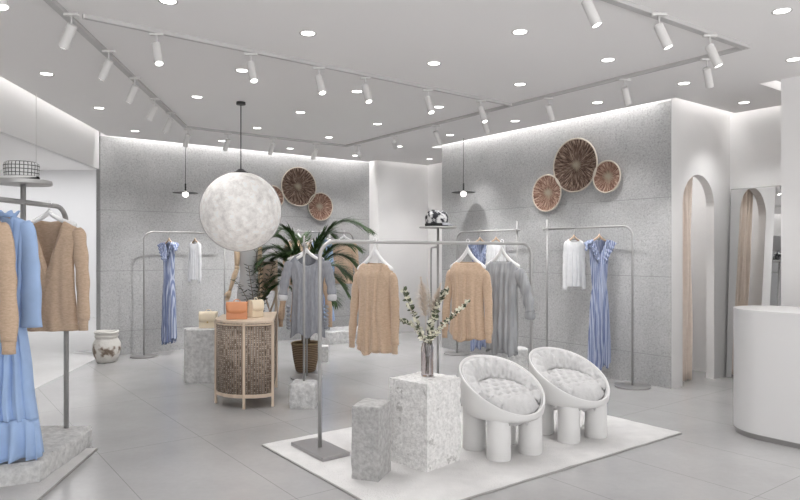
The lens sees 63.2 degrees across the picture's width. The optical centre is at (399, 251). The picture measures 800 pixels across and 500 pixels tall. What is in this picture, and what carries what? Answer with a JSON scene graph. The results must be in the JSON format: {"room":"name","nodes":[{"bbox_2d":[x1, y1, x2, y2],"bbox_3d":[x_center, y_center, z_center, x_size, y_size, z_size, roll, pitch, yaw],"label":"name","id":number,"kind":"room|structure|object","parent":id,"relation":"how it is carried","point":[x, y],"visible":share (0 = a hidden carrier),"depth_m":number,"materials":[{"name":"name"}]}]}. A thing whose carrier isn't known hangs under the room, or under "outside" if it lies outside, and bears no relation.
{"room":"clothing store","nodes":[
{"label":"clothing store","id":0,"kind":"room"},
{"bbox_2d":[0,170,95,317],"bbox_3d":[-8.500,-0.200,14.950,11.500,3.600,0.200,0,0,0],"label":"wall","id":1,"kind":"structure","parent":0,"point":[74,190],"depth_m":14.85,"materials":[{"name":"white paint"}]},
{"bbox_2d":[0,134,95,169],"bbox_3d":[-8.309,-1.895,5.495,11.381,0.050,19.009,0,0,0],"label":"ceiling","id":2,"kind":"structure","parent":0,"point":[10,148],"depth_m":12.73,"materials":[{"name":"white paint"}]},
{"bbox_2d":[0,76,98,168],"bbox_3d":[-3.450,-1.550,2.636,0.060,0.740,13.394,0,0,-7],"label":"wall","id":3,"kind":"structure","parent":0,"point":[59,133],"depth_m":7.45,"materials":[{"name":"white paint"}]},
{"bbox_2d":[96,136,368,354],"bbox_3d":[-2.504,-0.080,10.789,4.641,3.160,0.260,0,0,-37],"label":"wall","id":4,"kind":"structure","parent":0,"point":[137,180],"depth_m":9.92,"materials":[{"name":"grey stone"}]},
{"bbox_2d":[281,167,316,206],"bbox_3d":[-1.739,-1.120,11.159,0.680,0.680,0.052,0,0,-37],"label":"wall basket","id":5,"kind":"object","parent":4,"relation":"attached to","point":[298,184],"visible":1,"depth_m":11.17,"materials":[{"name":"brown wicker"}]},
{"bbox_2d":[308,192,332,220],"bbox_3d":[-1.401,-0.795,11.414,0.499,0.499,0.052,0,0,-37],"label":"wall basket","id":6,"kind":"object","parent":4,"relation":"attached to","point":[320,208],"visible":1,"depth_m":11.43,"materials":[{"name":"brown wicker"}]},
{"bbox_2d":[99,132,368,162],"bbox_3d":[-2.504,-1.790,10.789,4.641,0.260,0.260,0,0,-37],"label":"strip light","id":7,"kind":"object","parent":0,"point":[100,133],"depth_m":10.25,"materials":[{"name":"white paint"}]},
{"bbox_2d":[369,160,382,262],"bbox_3d":[-0.521,-0.210,12.091,0.095,3.420,0.560,0,0,-37],"label":"wall pier","id":8,"kind":"object","parent":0,"point":[375,167],"depth_m":11.89,"materials":[{"name":"white paint"}]},
{"bbox_2d":[0,0,799,164],"bbox_3d":[2.801,-1.695,4.644,12.617,0.090,15.914,0,0,-7],"label":"ceiling","id":9,"kind":"structure","parent":0,"point":[476,48],"depth_m":5.75,"materials":[{"name":"white paint"}]},
{"bbox_2d":[44,0,186,126],"bbox_3d":[-2.334,-1.635,4.702,0.061,0.032,7.518,0,0,-7],"label":"ceiling track","id":10,"kind":"object","parent":9,"relation":"attached to","point":[53,4],"visible":0.96,"depth_m":5.30,"materials":[{"name":"grey"}]},
{"bbox_2d":[58,12,79,49],"bbox_3d":[-2.254,-1.499,4.418,0.161,0.240,0.067,0,0,25],"label":"track spotlight","id":11,"kind":"object","parent":10,"relation":"hanging from","point":[68,34],"visible":1,"depth_m":4.40,"materials":[{"name":"white"}]},
{"bbox_2d":[97,50,115,80],"bbox_3d":[-2.363,-1.499,5.226,0.161,0.240,0.067,0,0,25],"label":"track spotlight","id":12,"kind":"object","parent":10,"relation":"hanging from","point":[105,69],"visible":1,"depth_m":5.21,"materials":[{"name":"white"}]},
{"bbox_2d":[125,77,140,103],"bbox_3d":[-2.480,-1.499,6.030,0.161,0.240,0.067,0,0,25],"label":"track spotlight","id":13,"kind":"object","parent":10,"relation":"hanging from","point":[134,88],"visible":1,"depth_m":6.01,"materials":[{"name":"white"}]},
{"bbox_2d":[146,98,159,120],"bbox_3d":[-2.604,-1.499,6.850,0.161,0.240,0.067,0,0,25],"label":"track spotlight","id":14,"kind":"object","parent":10,"relation":"hanging from","point":[154,108],"visible":1,"depth_m":6.83,"materials":[{"name":"white"}]},
{"bbox_2d":[173,147,197,196],"bbox_3d":[-3.053,-1.213,9.250,0.350,0.873,0.350,0,0,0],"label":"pendant lamp","id":15,"kind":"object","parent":9,"relation":"hanging from","point":[185,193],"visible":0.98,"depth_m":9.25,"materials":[{"name":"black metal"}]},
{"bbox_2d":[199,101,281,251],"bbox_3d":[-1.750,-0.826,7.150,0.869,1.648,0.869,0,0,3],"label":"pendant","id":16,"kind":"object","parent":9,"relation":"hanging from","point":[240,210],"visible":1,"depth_m":6.84,"materials":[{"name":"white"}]},
{"bbox_2d":[183,126,345,146],"bbox_3d":[-1.827,-1.635,9.260,2.531,0.032,0.040,0,0,-38],"label":"ceiling track","id":17,"kind":"object","parent":9,"relation":"attached to","point":[195,128],"visible":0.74,"depth_m":9.16,"materials":[{"name":"grey"}]},
{"bbox_2d":[82,13,511,105],"bbox_3d":[-0.486,-1.635,5.862,4.371,0.032,0.039,0,0,-38],"label":"ceiling track","id":18,"kind":"object","parent":9,"relation":"attached to","point":[84,16],"visible":1,"depth_m":5.39,"materials":[{"name":"grey"}]},
{"bbox_2d":[149,33,163,65],"bbox_3d":[-1.786,-1.495,4.796,0.131,0.249,0.085,0,0,41],"label":"track spotlight","id":19,"kind":"object","parent":18,"relation":"hanging from","point":[156,46],"visible":1,"depth_m":4.77,"materials":[{"name":"white"}]},
{"bbox_2d":[245,53,257,82],"bbox_3d":[-1.198,-1.495,5.279,0.131,0.249,0.085,0,0,41],"label":"track spotlight","id":20,"kind":"object","parent":18,"relation":"hanging from","point":[251,67],"visible":1,"depth_m":5.25,"materials":[{"name":"white"}]},
{"bbox_2d":[313,67,325,94],"bbox_3d":[-0.695,-1.495,5.679,0.131,0.249,0.085,0,0,41],"label":"track spotlight","id":21,"kind":"object","parent":18,"relation":"hanging from","point":[319,79],"visible":1,"depth_m":5.65,"materials":[{"name":"white"}]},
{"bbox_2d":[360,77,371,102],"bbox_3d":[-0.307,-1.495,6.005,0.131,0.249,0.085,0,0,41],"label":"track spotlight","id":22,"kind":"object","parent":18,"relation":"hanging from","point":[365,88],"visible":1,"depth_m":5.98,"materials":[{"name":"white"}]},
{"bbox_2d":[423,89,434,113],"bbox_3d":[0.290,-1.495,6.464,0.131,0.249,0.085,0,0,41],"label":"track spotlight","id":23,"kind":"object","parent":18,"relation":"hanging from","point":[429,105],"visible":1,"depth_m":6.44,"materials":[{"name":"white"}]},
{"bbox_2d":[476,100,487,122],"bbox_3d":[0.878,-1.495,6.915,0.131,0.249,0.085,0,0,41],"label":"track spotlight","id":24,"kind":"object","parent":18,"relation":"hanging from","point":[481,110],"visible":1,"depth_m":6.89,"materials":[{"name":"white"}]},
{"bbox_2d":[451,138,475,196],"bbox_3d":[0.920,-1.225,9.420,0.350,0.850,0.350,0,0,0],"label":"pendant lamp","id":25,"kind":"object","parent":9,"relation":"hanging from","point":[463,193],"visible":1,"depth_m":9.42,"materials":[{"name":"black metal"}]},
{"bbox_2d":[346,47,747,146],"bbox_3d":[0.964,-1.635,7.608,0.041,0.032,6.048,0,0,-37],"label":"ceiling track","id":26,"kind":"object","parent":9,"relation":"attached to","point":[732,50],"visible":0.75,"depth_m":6.56,"materials":[{"name":"grey"}]},
{"bbox_2d":[544,97,554,120],"bbox_3d":[1.582,-1.500,6.838,0.157,0.239,0.087,0,0,-43],"label":"track spotlight","id":27,"kind":"object","parent":26,"relation":"hanging from","point":[548,106],"visible":1,"depth_m":6.81,"materials":[{"name":"white"}]},
{"bbox_2d":[619,79,631,105],"bbox_3d":[2.128,-1.500,6.102,0.157,0.239,0.087,0,0,-43],"label":"track spotlight","id":28,"kind":"object","parent":26,"relation":"hanging from","point":[625,90],"visible":1,"depth_m":6.08,"materials":[{"name":"white"}]},
{"bbox_2d":[700,58,713,88],"bbox_3d":[2.594,-1.500,5.464,0.157,0.239,0.087,0,0,-43],"label":"track spotlight","id":29,"kind":"object","parent":26,"relation":"hanging from","point":[707,73],"visible":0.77,"depth_m":5.44,"materials":[{"name":"white"}]},
{"bbox_2d":[601,0,749,49],"bbox_3d":[1.452,-1.635,4.268,3.218,0.032,0.060,0,0,-35],"label":"ceiling track","id":30,"kind":"object","parent":9,"relation":"attached to","point":[625,4],"visible":1,"depth_m":4.61,"materials":[{"name":"grey"}]},
{"bbox_2d":[581,0,601,27],"bbox_3d":[1.161,-1.495,3.969,0.139,0.248,0.065,0,0,13],"label":"track spotlight","id":31,"kind":"object","parent":30,"relation":"hanging from","point":[588,6],"visible":1,"depth_m":3.94,"materials":[{"name":"white"}]},
{"bbox_2d":[651,12,672,49],"bbox_3d":[1.773,-1.495,4.402,0.139,0.248,0.065,0,0,13],"label":"track spotlight","id":32,"kind":"object","parent":30,"relation":"hanging from","point":[659,28],"visible":1,"depth_m":4.38,"materials":[{"name":"white"}]},
{"bbox_2d":[702,34,722,67],"bbox_3d":[2.327,-1.495,4.837,0.139,0.248,0.065,0,0,13],"label":"track spotlight","id":33,"kind":"object","parent":30,"relation":"hanging from","point":[711,50],"visible":1,"depth_m":4.82,"materials":[{"name":"white"}]},
{"bbox_2d":[771,7,792,14],"bbox_3d":[2.615,-1.649,4.450,0.130,0.006,0.130,0,0,0],"label":"recessed light","id":34,"kind":"object","parent":9,"relation":"in","point":[779,11],"visible":1,"depth_m":4.46,"materials":[{"name":"white"}]},
{"bbox_2d":[383,161,427,331],"bbox_3d":[0.132,-0.210,12.332,1.241,3.420,0.160,0,0,-37],"label":"wall","id":35,"kind":"structure","parent":0,"point":[405,185],"depth_m":12.24,"materials":[{"name":"white paint"}]},
{"bbox_2d":[27,318,799,499],"bbox_3d":[0.000,1.560,5.600,28.000,0.120,19.200,0,0,0],"label":"floor","id":36,"kind":"structure","parent":0,"point":[156,435],"depth_m":5.37,"materials":[{"name":"tile"}]},
{"bbox_2d":[0,448,97,499],"bbox_3d":[-2.949,1.492,4.251,1.471,0.017,1.205,0,0,-7],"label":"floor mat","id":37,"kind":"object","parent":36,"relation":"on","point":[30,491],"visible":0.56,"depth_m":4.13,"materials":[{"name":"white fabric"}]},
{"bbox_2d":[0,178,91,486],"bbox_3d":[-2.883,0.499,4.100,1.132,1.978,1.936,0,0,0],"label":"clothes rack","id":38,"kind":"object","parent":37,"relation":"on","point":[61,444],"visible":0.62,"depth_m":4.49,"materials":[{"name":"metal"}]},
{"bbox_2d":[0,160,39,178],"bbox_3d":[-2.590,-0.556,4.431,0.240,0.128,0.261,0,0,0],"label":"hat","id":39,"kind":"object","parent":38,"relation":"on","point":[11,168],"visible":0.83,"depth_m":4.36,"materials":[{"name":"white fabric"}]},
{"bbox_2d":[30,200,76,225],"bbox_3d":[-2.569,-0.285,4.760,0.405,0.196,0.025,0,0,0],"label":"clothes hanger","id":40,"kind":"object","parent":38,"relation":"hanging from","point":[48,212],"visible":0.83,"depth_m":4.75,"materials":[{"name":"white plastic"}]},
{"bbox_2d":[27,221,89,331],"bbox_3d":[-2.570,0.170,4.759,0.636,0.808,0.169,0,0,0],"label":"knit sweater","id":41,"kind":"object","parent":40,"relation":"hanging from","point":[61,246],"visible":0.67,"depth_m":4.72,"materials":[{"name":"fabric"}]},
{"bbox_3d":[-2.603,-0.283,4.152,0.307,0.199,0.018,0,0,0],"label":"clothes hanger","id":42,"kind":"object","parent":38,"relation":"hanging from","visible":0},
{"bbox_2d":[0,210,43,463],"bbox_3d":[-2.517,0.526,4.152,0.488,1.586,0.321,0,0,-3],"label":"dress","id":43,"kind":"object","parent":42,"relation":"hanging from","point":[20,429],"visible":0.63,"depth_m":4.11,"materials":[{"name":"fabric"}]},
{"bbox_2d":[92,330,120,362],"bbox_3d":[-4.000,1.285,8.858,0.364,0.430,0.364,0,0,0],"label":"urn","id":44,"kind":"object","parent":36,"relation":"on","point":[106,346],"visible":1,"depth_m":8.73,"materials":[{"name":"ceramic"}]},
{"bbox_2d":[130,231,224,358],"bbox_3d":[-3.199,0.545,9.666,1.552,1.910,0.379,0,0,-37],"label":"clothes rack","id":45,"kind":"object","parent":36,"relation":"on","point":[143,355],"visible":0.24,"depth_m":9.31,"materials":[{"name":"metal"}]},
{"label":"clothes hanger","id":46,"kind":"object","parent":45,"relation":"hanging from","visible":0},
{"bbox_2d":[157,242,178,344],"bbox_3d":[-3.386,0.612,9.525,0.342,1.523,0.185,0,0,36],"label":"striped dress","id":47,"kind":"object","parent":46,"relation":"hanging from","point":[167,251],"visible":1,"depth_m":9.46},
{"bbox_2d":[184,327,213,383],"bbox_3d":[-2.268,1.190,7.621,0.534,0.620,0.407,0,0,-9],"label":"stone block","id":48,"kind":"object","parent":36,"relation":"on","point":[198,342],"visible":0.52,"depth_m":7.42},
{"bbox_2d":[198,309,217,327],"bbox_3d":[-2.239,0.775,7.593,0.206,0.218,0.123,0,0,-7],"label":"handbag","id":49,"kind":"object","parent":48,"relation":"on","point":[206,318],"visible":0.94,"depth_m":7.54,"materials":[{"name":"beige leather"}]},
{"bbox_2d":[224,246,262,300],"bbox_3d":[-1.931,0.575,7.997,0.471,1.850,0.326,0,0,-19],"label":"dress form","id":50,"kind":"object","parent":36,"relation":"on","point":[248,258],"visible":0.44,"depth_m":7.91,"materials":[{"name":"grey fabric"}]},
{"bbox_2d":[214,312,277,408],"bbox_3d":[-1.577,1.080,6.678,0.592,0.840,1.000,0,0,-9],"label":"base cabinet","id":51,"kind":"object","parent":36,"relation":"on","point":[245,350],"visible":1,"depth_m":6.24,"materials":[{"name":"brown wood"}]},
{"bbox_2d":[226,299,247,318],"bbox_3d":[-1.604,0.560,6.395,0.206,0.198,0.094,0,0,-9],"label":"handbag","id":52,"kind":"object","parent":51,"relation":"on","point":[234,310],"visible":1,"depth_m":6.36,"materials":[{"name":"orange leather"}]},
{"bbox_2d":[248,297,263,317],"bbox_3d":[-1.462,0.558,6.596,0.136,0.202,0.099,0,0,-43],"label":"handbag","id":53,"kind":"object","parent":51,"relation":"on","point":[255,307],"visible":1,"depth_m":6.56,"materials":[{"name":"beige leather"}]},
{"bbox_2d":[230,250,275,311],"bbox_3d":[-1.719,0.724,7.614,0.549,1.552,0.253,0,0,0],"label":"plant","id":54,"kind":"object","parent":36,"relation":"on","point":[258,274],"visible":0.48,"depth_m":7.60,"materials":[{"name":"green plant"}]},
{"bbox_2d":[262,260,277,312],"bbox_3d":[-1.616,0.800,8.073,0.218,1.400,0.055,0,0,17],"label":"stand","id":55,"kind":"object","parent":36,"relation":"on","point":[269,266],"visible":0.23,"depth_m":8.05,"materials":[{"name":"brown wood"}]},
{"bbox_2d":[291,340,317,372],"bbox_3d":[-1.185,1.315,8.170,0.378,0.369,0.378,0,0,0],"label":"basket planter","id":56,"kind":"object","parent":36,"relation":"on","point":[297,346],"visible":0.76,"depth_m":8.05,"materials":[{"name":"brown"}]},
{"bbox_2d":[251,216,375,343],"bbox_3d":[-1.114,0.379,8.194,1.604,1.645,0.936,0,0,0],"label":"potted palm","id":57,"kind":"object","parent":56,"relation":"in","point":[286,252],"visible":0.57,"depth_m":8.04,"materials":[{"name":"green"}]},
{"bbox_2d":[289,236,322,408],"bbox_3d":[-1.052,0.670,7.059,0.390,1.660,1.746,0,0,-4],"label":"clothes rack","id":58,"kind":"object","parent":36,"relation":"on","point":[303,394],"visible":0.91,"depth_m":6.23,"materials":[{"name":"stone"}]},
{"bbox_2d":[289,241,317,260],"bbox_3d":[-0.964,0.000,6.727,0.367,0.219,0.025,0,0,-1],"label":"clothes hanger","id":59,"kind":"object","parent":58,"relation":"hanging from","point":[306,249],"visible":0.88,"depth_m":6.72,"materials":[{"name":"white plastic"}]},
{"bbox_2d":[278,254,336,338],"bbox_3d":[-0.953,0.457,6.725,0.610,0.871,0.168,0,0,2],"label":"sweater","id":60,"kind":"object","parent":59,"relation":"hanging from","point":[293,269],"visible":0.86,"depth_m":6.68,"materials":[{"name":"grey fabric"}]},
{"bbox_2d":[287,242,323,259],"bbox_3d":[-1.034,-0.009,7.124,0.405,0.201,0.025,0,0,-1],"label":"clothes hanger","id":61,"kind":"object","parent":58,"relation":"hanging from","point":[289,258],"visible":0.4,"depth_m":7.11,"materials":[{"name":"white plastic"}]},
{"bbox_2d":[278,278,332,326],"bbox_3d":[-1.035,0.442,7.125,0.596,0.751,0.164,0,0,-1],"label":"knit sweater","id":62,"kind":"object","parent":61,"relation":"hanging from","point":[281,312],"visible":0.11,"depth_m":7.09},
{"bbox_2d":[280,230,357,344],"bbox_3d":[-1.504,0.579,10.606,2.199,1.843,0.644,0,0,-35],"label":"clothes rack","id":63,"kind":"object","parent":36,"relation":"on","point":[334,335],"visible":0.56,"depth_m":10.65,"materials":[{"name":"metal"}]},
{"bbox_2d":[317,345,328,362],"bbox_3d":[-1.097,1.389,8.917,0.255,0.221,0.193,0,0,-12],"label":"stone block","id":64,"kind":"object","parent":36,"relation":"on","point":[325,348],"visible":0.44,"depth_m":8.84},
{"bbox_2d":[419,226,456,376],"bbox_3d":[0.377,0.625,7.002,0.410,1.749,1.581,0,0,0],"label":"stand","id":65,"kind":"object","parent":36,"relation":"on","point":[422,227],"visible":0.15,"depth_m":6.39,"materials":[{"name":"metal"}]},
{"bbox_2d":[425,209,452,225],"bbox_3d":[0.377,-0.333,6.365,0.277,0.163,0.232,0,0,42],"label":"cap","id":66,"kind":"object","parent":65,"relation":"on","point":[433,217],"visible":0.88,"depth_m":6.29,"materials":[{"name":"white fabric"}]},
{"bbox_2d":[262,406,681,499],"bbox_3d":[0.622,1.492,5.195,2.922,0.018,1.783,0,0,-37],"label":"area rug","id":67,"kind":"object","parent":36,"relation":"on","point":[474,474],"visible":0.4,"depth_m":4.54,"materials":[{"name":"white fabric"}]},
{"bbox_2d":[351,398,391,481],"bbox_3d":[-0.187,1.243,4.339,0.198,0.490,0.249,0,0,20],"label":"stone block","id":68,"kind":"object","parent":67,"relation":"on","point":[371,418],"visible":1,"depth_m":4.24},
{"bbox_2d":[291,240,557,461],"bbox_3d":[0.331,0.695,5.560,2.562,1.579,0.481,0,0,-37],"label":"clothes rack","id":69,"kind":"object","parent":67,"relation":"on","point":[318,448],"visible":0.87,"depth_m":4.86,"materials":[{"name":"grey metal"}]},
{"bbox_2d":[357,237,392,270],"bbox_3d":[-0.200,0.014,5.160,0.388,0.264,0.025,0,0,41],"label":"clothes hanger","id":70,"kind":"object","parent":69,"relation":"hanging from","point":[374,250],"visible":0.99,"depth_m":5.14,"materials":[{"name":"white plastic"}]},
{"bbox_2d":[349,263,399,355],"bbox_3d":[-0.201,0.451,5.159,0.562,0.732,0.163,0,0,41],"label":"knit sweater","id":71,"kind":"object","parent":70,"relation":"hanging from","point":[375,289],"visible":1,"depth_m":5.08,"materials":[{"name":"fabric"}]},
{"bbox_2d":[450,239,485,268],"bbox_3d":[0.599,0.014,5.761,0.388,0.264,0.025,0,0,41],"label":"clothes hanger","id":72,"kind":"object","parent":69,"relation":"hanging from","point":[467,250],"visible":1,"depth_m":5.75,"materials":[{"name":"white plastic"}]},
{"bbox_2d":[441,262,492,342],"bbox_3d":[0.596,0.440,5.762,0.562,0.716,0.167,0,0,36],"label":"knit sweater","id":73,"kind":"object","parent":72,"relation":"hanging from","point":[464,280],"visible":0.97,"depth_m":5.68,"materials":[{"name":"fabric"}]},
{"bbox_2d":[485,239,519,267],"bbox_3d":[0.943,0.014,6.019,0.388,0.264,0.025,0,0,41],"label":"clothes hanger","id":74,"kind":"object","parent":69,"relation":"hanging from","point":[501,250],"visible":0.98,"depth_m":6.00,"materials":[{"name":"white plastic"}]},
{"bbox_2d":[486,261,535,356],"bbox_3d":[0.941,0.518,6.019,0.733,0.871,0.178,0,0,37],"label":"draped top","id":75,"kind":"object","parent":74,"relation":"hanging from","point":[506,277],"visible":0.83,"depth_m":5.92,"materials":[{"name":"grey fabric"}]},
{"bbox_2d":[389,372,460,471],"bbox_3d":[0.178,1.184,4.624,0.368,0.609,0.378,0,0,44],"label":"stone block","id":76,"kind":"object","parent":67,"relation":"on","point":[425,412],"visible":0.97,"depth_m":4.50,"materials":[{"name":"stone"}]},
{"bbox_2d":[421,342,432,376],"bbox_3d":[0.195,0.766,4.645,0.088,0.235,0.088,0,0,0],"label":"glass vase","id":77,"kind":"object","parent":76,"relation":"on","point":[426,349],"visible":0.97,"depth_m":4.61,"materials":[{"name":"clear"}]},
{"bbox_2d":[400,286,424,341],"bbox_3d":[0.098,0.553,4.645,0.200,0.622,0.064,0,0,0],"label":"branch","id":78,"kind":"object","parent":77,"relation":"in","point":[404,290],"visible":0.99,"depth_m":4.64,"materials":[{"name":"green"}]},
{"bbox_2d":[399,318,426,342],"bbox_3d":[0.097,0.669,4.671,0.204,0.390,0.081,0,0,0],"label":"branch","id":79,"kind":"object","parent":77,"relation":"in","point":[403,320],"visible":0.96,"depth_m":4.67,"materials":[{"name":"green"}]},
{"bbox_2d":[414,277,430,343],"bbox_3d":[0.174,0.518,4.696,0.182,0.691,0.196,0,0,0],"label":"stem","id":80,"kind":"object","parent":77,"relation":"in","point":[423,292],"visible":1,"depth_m":4.68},
{"bbox_2d":[425,314,438,343],"bbox_3d":[0.228,0.653,4.627,0.102,0.423,0.075,0,0,0],"label":"branch","id":81,"kind":"object","parent":77,"relation":"in","point":[430,321],"visible":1,"depth_m":4.62,"materials":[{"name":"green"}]},
{"bbox_2d":[429,283,442,310],"bbox_3d":[0.256,0.543,4.674,0.133,0.643,0.114,0,0,13],"label":"stem","id":82,"kind":"object","parent":77,"relation":"in","point":[436,295],"visible":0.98,"depth_m":4.67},
{"bbox_2d":[426,286,448,332],"bbox_3d":[0.271,0.552,4.663,0.169,0.624,0.073,0,0,-7],"label":"branch","id":83,"kind":"object","parent":77,"relation":"in","point":[443,293],"visible":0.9,"depth_m":4.66,"materials":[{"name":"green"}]},
{"bbox_2d":[430,299,470,342],"bbox_3d":[0.349,0.600,4.647,0.312,0.528,0.066,0,0,0],"label":"branch","id":84,"kind":"object","parent":77,"relation":"in","point":[463,306],"visible":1,"depth_m":4.64,"materials":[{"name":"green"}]},
{"bbox_2d":[459,355,544,461],"bbox_3d":[0.763,1.151,4.879,0.639,0.671,0.645,0,0,-32],"label":"tub chair","id":85,"kind":"object","parent":67,"relation":"on","point":[498,391],"visible":1,"depth_m":4.76,"materials":[{"name":"white"}]},
{"bbox_2d":[463,357,539,408],"bbox_3d":[0.747,0.969,4.910,0.600,0.288,0.543,0,0,-30],"label":"cushion","id":86,"kind":"object","parent":85,"relation":"on","point":[488,382],"depth_m":4.87,"materials":[{"name":"grey fabric"}]},
{"bbox_2d":[478,378,538,425],"bbox_3d":[0.780,1.110,4.849,0.500,0.274,0.500,0,0,-30],"label":"seat cushion","id":87,"kind":"object","parent":85,"relation":"on","point":[506,399],"depth_m":4.69,"materials":[{"name":"grey fabric"}]},
{"bbox_2d":[529,347,609,444],"bbox_3d":[1.376,1.151,5.304,0.639,0.671,0.645,0,0,-32],"label":"tub chair","id":88,"kind":"object","parent":67,"relation":"on","point":[569,381],"visible":0.98,"depth_m":5.17,"materials":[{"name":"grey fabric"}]},
{"bbox_2d":[533,349,604,394],"bbox_3d":[1.359,0.969,5.335,0.600,0.288,0.543,0,0,-30],"label":"cushion","id":89,"kind":"object","parent":88,"relation":"on","point":[558,371],"depth_m":5.30,"materials":[{"name":"grey fabric"}]},
{"bbox_2d":[547,368,603,411],"bbox_3d":[1.393,1.110,5.274,0.500,0.274,0.500,0,0,-30],"label":"seat cushion","id":90,"kind":"object","parent":88,"relation":"on","point":[576,387],"depth_m":5.11,"materials":[{"name":"grey fabric"}]},
{"bbox_2d":[444,221,527,366],"bbox_3d":[1.188,0.545,9.092,0.379,1.910,1.548,0,0,-37],"label":"clothes rack","id":91,"kind":"object","parent":36,"relation":"on","point":[521,359],"visible":0.52,"depth_m":8.60,"materials":[{"name":"metal"}]},
{"label":"clothes hanger","id":92,"kind":"object","parent":91,"relation":"hanging from","visible":0},
{"bbox_2d":[468,245,486,350],"bbox_3d":[1.129,0.622,9.168,0.342,1.543,0.185,0,0,-10],"label":"striped dress","id":93,"kind":"object","parent":92,"relation":"hanging from","point":[479,251],"visible":0.26,"depth_m":9.12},
{"bbox_2d":[543,219,650,390],"bbox_3d":[2.232,0.545,7.703,0.379,1.910,1.566,0,0,-36],"label":"clothes rack","id":94,"kind":"object","parent":36,"relation":"on","point":[635,386],"visible":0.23,"depth_m":7.25,"materials":[{"name":"metal"}]},
{"bbox_2d":[569,225,578,240],"bbox_3d":[2.104,-0.218,7.862,0.227,0.214,0.018,0,0,-10],"label":"clothes hanger","id":95,"kind":"object","parent":94,"relation":"hanging from","point":[573,236],"visible":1,"depth_m":7.86,"materials":[{"name":"brown wood"}]},
{"bbox_2d":[562,239,585,289],"bbox_3d":[2.103,0.153,7.861,0.305,0.609,0.105,0,0,-15],"label":"long sleeve top","id":96,"kind":"object","parent":95,"relation":"hanging from","point":[574,265],"visible":1,"depth_m":7.83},
{"bbox_2d":[584,239,616,370],"bbox_3d":[2.321,0.622,7.569,0.342,1.543,0.185,0,0,-10],"label":"striped dress","id":97,"kind":"object","parent":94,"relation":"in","point":[599,340],"visible":1,"depth_m":7.52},
{"bbox_2d":[726,185,780,377],"bbox_3d":[4.285,0.369,7.349,0.138,2.253,1.143,0,0,-37],"label":"leaning mirror","id":98,"kind":"object","parent":36,"relation":"on","point":[754,278],"visible":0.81,"depth_m":7.59,"materials":[{"name":"clear glass"}]},
{"bbox_2d":[733,305,799,448],"bbox_3d":[4.098,0.984,4.050,0.664,1.032,3.933,0,0,-37],"label":"reception desk","id":99,"kind":"object","parent":36,"relation":"on","point":[766,339],"visible":1,"depth_m":5.13,"materials":[{"name":"white paint"}]},
{"bbox_2d":[442,99,670,388],"bbox_3d":[1.855,-0.210,8.697,0.100,3.420,3.863,0,0,-37],"label":"wall","id":100,"kind":"structure","parent":0,"point":[503,170],"depth_m":8.04,"materials":[{"name":"grey stone"}]},
{"bbox_2d":[532,174,561,211],"bbox_3d":[1.915,-0.764,8.455,0.052,0.489,0.489,0,0,-37],"label":"wall basket","id":101,"kind":"object","parent":100,"relation":"attached to","point":[546,193],"visible":1,"depth_m":8.47,"materials":[{"name":"brown wicker"}]},
{"bbox_2d":[553,138,597,192],"bbox_3d":[2.183,-1.079,8.095,0.052,0.680,0.680,0,0,-37],"label":"wall basket","id":102,"kind":"object","parent":100,"relation":"attached to","point":[575,161],"visible":1,"depth_m":8.11,"materials":[{"name":"brown wicker"}]},
{"bbox_2d":[592,160,620,192],"bbox_3d":[2.462,-0.893,7.721,0.052,0.395,0.395,0,0,-37],"label":"wall basket","id":103,"kind":"object","parent":100,"relation":"attached to","point":[607,178],"visible":1,"depth_m":7.73,"materials":[{"name":"brown wicker"}]},
{"bbox_2d":[428,105,780,371],"bbox_3d":[3.308,-0.210,8.927,0.120,3.420,9.100,0,0,-37],"label":"wall","id":104,"kind":"structure","parent":0,"point":[755,135],"depth_m":7.89,"materials":[{"name":"white paint"}]},
{"bbox_2d":[671,98,729,388],"bbox_3d":[3.460,-0.210,7.543,1.292,3.420,0.095,0,0,-37],"label":"wall","id":105,"kind":"structure","parent":0,"point":[700,134],"depth_m":7.63,"materials":[{"name":"white paint"}]},
{"bbox_2d":[781,76,799,306],"bbox_3d":[5.889,-0.210,4.287,1.293,3.420,5.784,0,0,-37],"label":"wall column","id":106,"kind":"structure","parent":0,"point":[790,87],"depth_m":6.14,"materials":[{"name":"white paint"}]},
{"bbox_3d":[2.615,-0.210,7.781,0.796,3.420,1.056,0,0,0],"label":"wall","id":107,"kind":"structure","parent":0,"visible":0},
{"bbox_2d":[683,177,692,381],"bbox_3d":[3.432,0.139,7.659,1.140,2.702,0.105,0,0,-37],"label":"curtain","id":108,"kind":"object","parent":107,"relation":"hanging from","point":[687,196],"visible":0.34,"depth_m":7.55,"materials":[{"name":"beige fabric"}]},
{"bbox_3d":[-2.616,-0.283,3.922,0.405,0.199,0.018,0,0,0],"label":"clothes hanger","id":109,"kind":"object","parent":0,"visible":0},
{"bbox_2d":[0,221,18,354],"bbox_3d":[-2.585,0.204,3.921,0.607,0.813,0.157,0,0,6],"label":"knit sweater","id":110,"kind":"object","parent":109,"relation":"hanging from","point":[9,313],"visible":1,"depth_m":3.88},
{"label":"clothes hanger","id":111,"kind":"object","parent":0,"visible":0},
{"bbox_2d":[332,243,358,283],"bbox_3d":[-0.955,0.185,11.043,0.610,0.753,0.165,0,0,16],"label":"knit sweater","id":112,"kind":"object","parent":111,"relation":"hanging from","point":[348,250],"visible":0.45,"depth_m":10.97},
{"bbox_3d":[1.317,-0.218,8.917,0.227,0.214,0.018,0,0,-10],"label":"clothes hanger","id":113,"kind":"object","parent":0,"visible":0},
{"bbox_2d":[486,241,505,262],"bbox_3d":[1.316,0.153,8.916,0.305,0.609,0.105,0,0,-15],"label":"long sleeve top","id":114,"kind":"object","parent":113,"relation":"hanging from","point":[491,250],"visible":0.3,"depth_m":8.88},
{"label":"clothes hanger","id":115,"kind":"object","parent":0,"visible":0},
{"bbox_2d":[188,242,201,282],"bbox_3d":[-3.078,0.153,9.758,0.305,0.609,0.105,0,0,31],"label":"long sleeve top","id":116,"kind":"object","parent":115,"relation":"hanging from","point":[195,262],"visible":1,"depth_m":9.71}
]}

